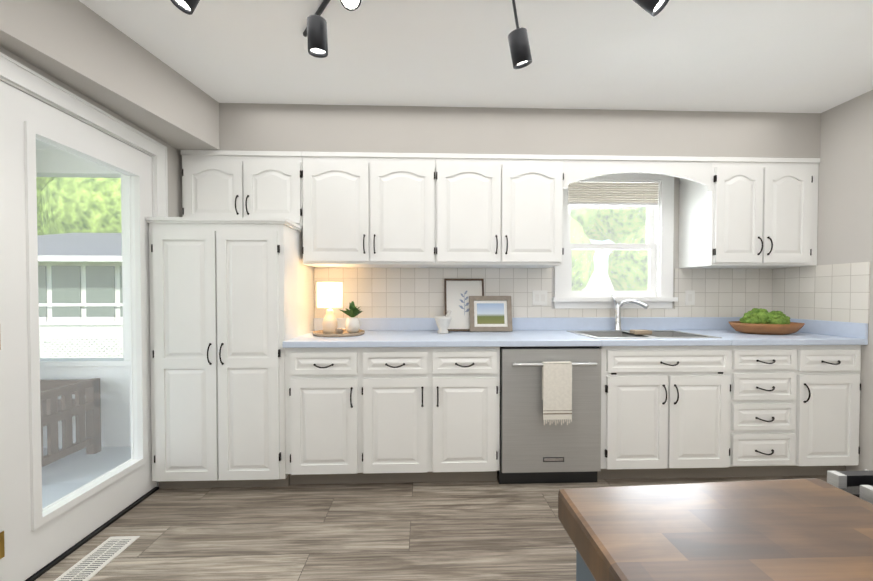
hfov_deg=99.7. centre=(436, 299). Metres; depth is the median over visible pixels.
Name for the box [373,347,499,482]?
base cabinet
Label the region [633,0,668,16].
track light
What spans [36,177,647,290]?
trees
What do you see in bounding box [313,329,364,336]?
round tray
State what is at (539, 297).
electrical outlet plate
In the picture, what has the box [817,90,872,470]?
wall
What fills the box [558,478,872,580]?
table top
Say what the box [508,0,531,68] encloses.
track light
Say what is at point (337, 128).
soffit
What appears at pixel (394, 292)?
tile backsplash
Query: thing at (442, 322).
mortar
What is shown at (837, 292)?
tile backsplash
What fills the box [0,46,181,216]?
wall
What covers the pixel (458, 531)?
floor
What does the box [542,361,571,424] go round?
towel
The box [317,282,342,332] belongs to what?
table lamp
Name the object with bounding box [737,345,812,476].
base cabinet
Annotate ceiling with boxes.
[79,0,872,112]
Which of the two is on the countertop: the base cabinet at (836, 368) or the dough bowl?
the dough bowl
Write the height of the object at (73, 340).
1.220 m
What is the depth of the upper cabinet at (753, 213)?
2.56 m
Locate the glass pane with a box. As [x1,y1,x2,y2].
[36,140,137,512]
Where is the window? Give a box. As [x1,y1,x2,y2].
[552,173,677,308]
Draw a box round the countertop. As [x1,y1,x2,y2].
[282,295,867,347]
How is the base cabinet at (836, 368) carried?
on the floor
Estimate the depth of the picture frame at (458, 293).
2.78 m
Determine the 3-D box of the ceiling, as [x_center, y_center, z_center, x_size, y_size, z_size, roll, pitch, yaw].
[0.564,-1.309,0.176,4.620,0.100,5.540,0,1,-2]
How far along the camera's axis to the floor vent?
1.63 m
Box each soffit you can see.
[0,0,219,149]
[177,103,820,157]
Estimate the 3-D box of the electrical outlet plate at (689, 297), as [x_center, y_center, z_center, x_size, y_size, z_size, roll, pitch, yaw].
[1.986,-0.017,2.886,0.075,0.115,0.005,0,1,-2]
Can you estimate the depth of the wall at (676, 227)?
2.88 m
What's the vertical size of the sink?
0.227 m
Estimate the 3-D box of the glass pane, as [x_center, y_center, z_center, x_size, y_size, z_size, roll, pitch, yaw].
[-1.708,0.109,1.821,0.006,1.611,0.558,0,1,-2]
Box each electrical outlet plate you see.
[532,290,546,304]
[685,290,694,304]
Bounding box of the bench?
[40,378,100,466]
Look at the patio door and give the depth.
1.53 m
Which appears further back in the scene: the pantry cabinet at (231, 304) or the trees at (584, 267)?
the trees at (584, 267)
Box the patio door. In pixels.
[0,81,155,580]
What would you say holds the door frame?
attached to the wall at (174, 158)
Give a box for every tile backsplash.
[314,268,772,317]
[772,262,869,322]
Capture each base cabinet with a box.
[285,347,372,483]
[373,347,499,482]
[597,346,736,478]
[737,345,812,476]
[813,345,860,474]
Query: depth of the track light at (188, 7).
1.37 m
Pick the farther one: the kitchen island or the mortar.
the mortar
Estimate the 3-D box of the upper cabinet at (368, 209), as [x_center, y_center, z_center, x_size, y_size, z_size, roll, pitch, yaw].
[-0.455,-0.615,2.611,0.888,0.745,0.382,0,1,-2]
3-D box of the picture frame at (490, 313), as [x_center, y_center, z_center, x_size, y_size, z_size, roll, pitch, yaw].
[0.402,0.102,2.739,0.315,0.264,0.064,0,1,-2]
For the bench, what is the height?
0.560 m
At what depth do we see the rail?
1.60 m
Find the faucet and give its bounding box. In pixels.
[611,295,648,330]
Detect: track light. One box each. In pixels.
[170,0,199,14]
[307,15,327,57]
[340,0,360,10]
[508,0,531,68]
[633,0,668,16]
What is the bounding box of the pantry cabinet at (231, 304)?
[146,217,313,487]
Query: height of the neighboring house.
3.850 m
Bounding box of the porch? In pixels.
[36,140,130,507]
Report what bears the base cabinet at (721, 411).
on the floor
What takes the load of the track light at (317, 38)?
hanging from the ceiling
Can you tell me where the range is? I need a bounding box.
[827,470,872,503]
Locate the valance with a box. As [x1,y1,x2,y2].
[563,155,713,190]
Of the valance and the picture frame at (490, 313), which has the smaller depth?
the valance
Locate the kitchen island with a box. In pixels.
[576,558,585,580]
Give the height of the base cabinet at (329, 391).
0.864 m
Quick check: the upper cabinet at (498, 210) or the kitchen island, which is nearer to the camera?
the kitchen island
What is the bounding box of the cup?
[336,328,342,333]
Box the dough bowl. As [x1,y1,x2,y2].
[729,308,804,334]
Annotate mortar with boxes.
[434,310,451,333]
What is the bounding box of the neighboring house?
[37,233,122,357]
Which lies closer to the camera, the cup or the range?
the range
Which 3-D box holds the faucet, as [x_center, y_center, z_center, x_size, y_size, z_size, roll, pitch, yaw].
[1.446,0.096,2.758,0.218,0.271,0.166,0,1,-2]
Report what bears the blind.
attached to the window
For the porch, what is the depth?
2.88 m
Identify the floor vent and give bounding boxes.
[54,536,139,580]
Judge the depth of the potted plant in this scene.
2.52 m
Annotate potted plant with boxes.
[340,301,362,332]
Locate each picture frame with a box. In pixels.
[444,279,483,330]
[469,296,512,331]
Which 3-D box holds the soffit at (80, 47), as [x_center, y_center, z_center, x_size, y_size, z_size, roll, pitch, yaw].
[-1.481,-1.100,-0.060,0.274,0.308,4.960,0,1,-2]
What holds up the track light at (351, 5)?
hanging from the ceiling
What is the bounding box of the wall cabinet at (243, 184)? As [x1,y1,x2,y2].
[181,150,302,226]
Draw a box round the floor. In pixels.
[35,475,826,580]
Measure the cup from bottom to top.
0.037 m
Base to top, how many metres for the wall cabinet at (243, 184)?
0.492 m
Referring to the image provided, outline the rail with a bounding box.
[303,0,329,36]
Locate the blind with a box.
[568,182,658,205]
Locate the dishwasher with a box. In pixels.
[497,346,600,483]
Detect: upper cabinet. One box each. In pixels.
[302,151,435,267]
[434,153,563,267]
[679,157,820,268]
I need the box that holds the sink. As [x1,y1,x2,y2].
[568,330,721,338]
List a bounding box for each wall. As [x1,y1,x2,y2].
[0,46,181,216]
[314,177,705,317]
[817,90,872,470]
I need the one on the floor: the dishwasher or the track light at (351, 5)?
the dishwasher
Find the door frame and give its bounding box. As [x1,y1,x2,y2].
[0,52,167,580]
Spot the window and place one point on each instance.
(653, 194)

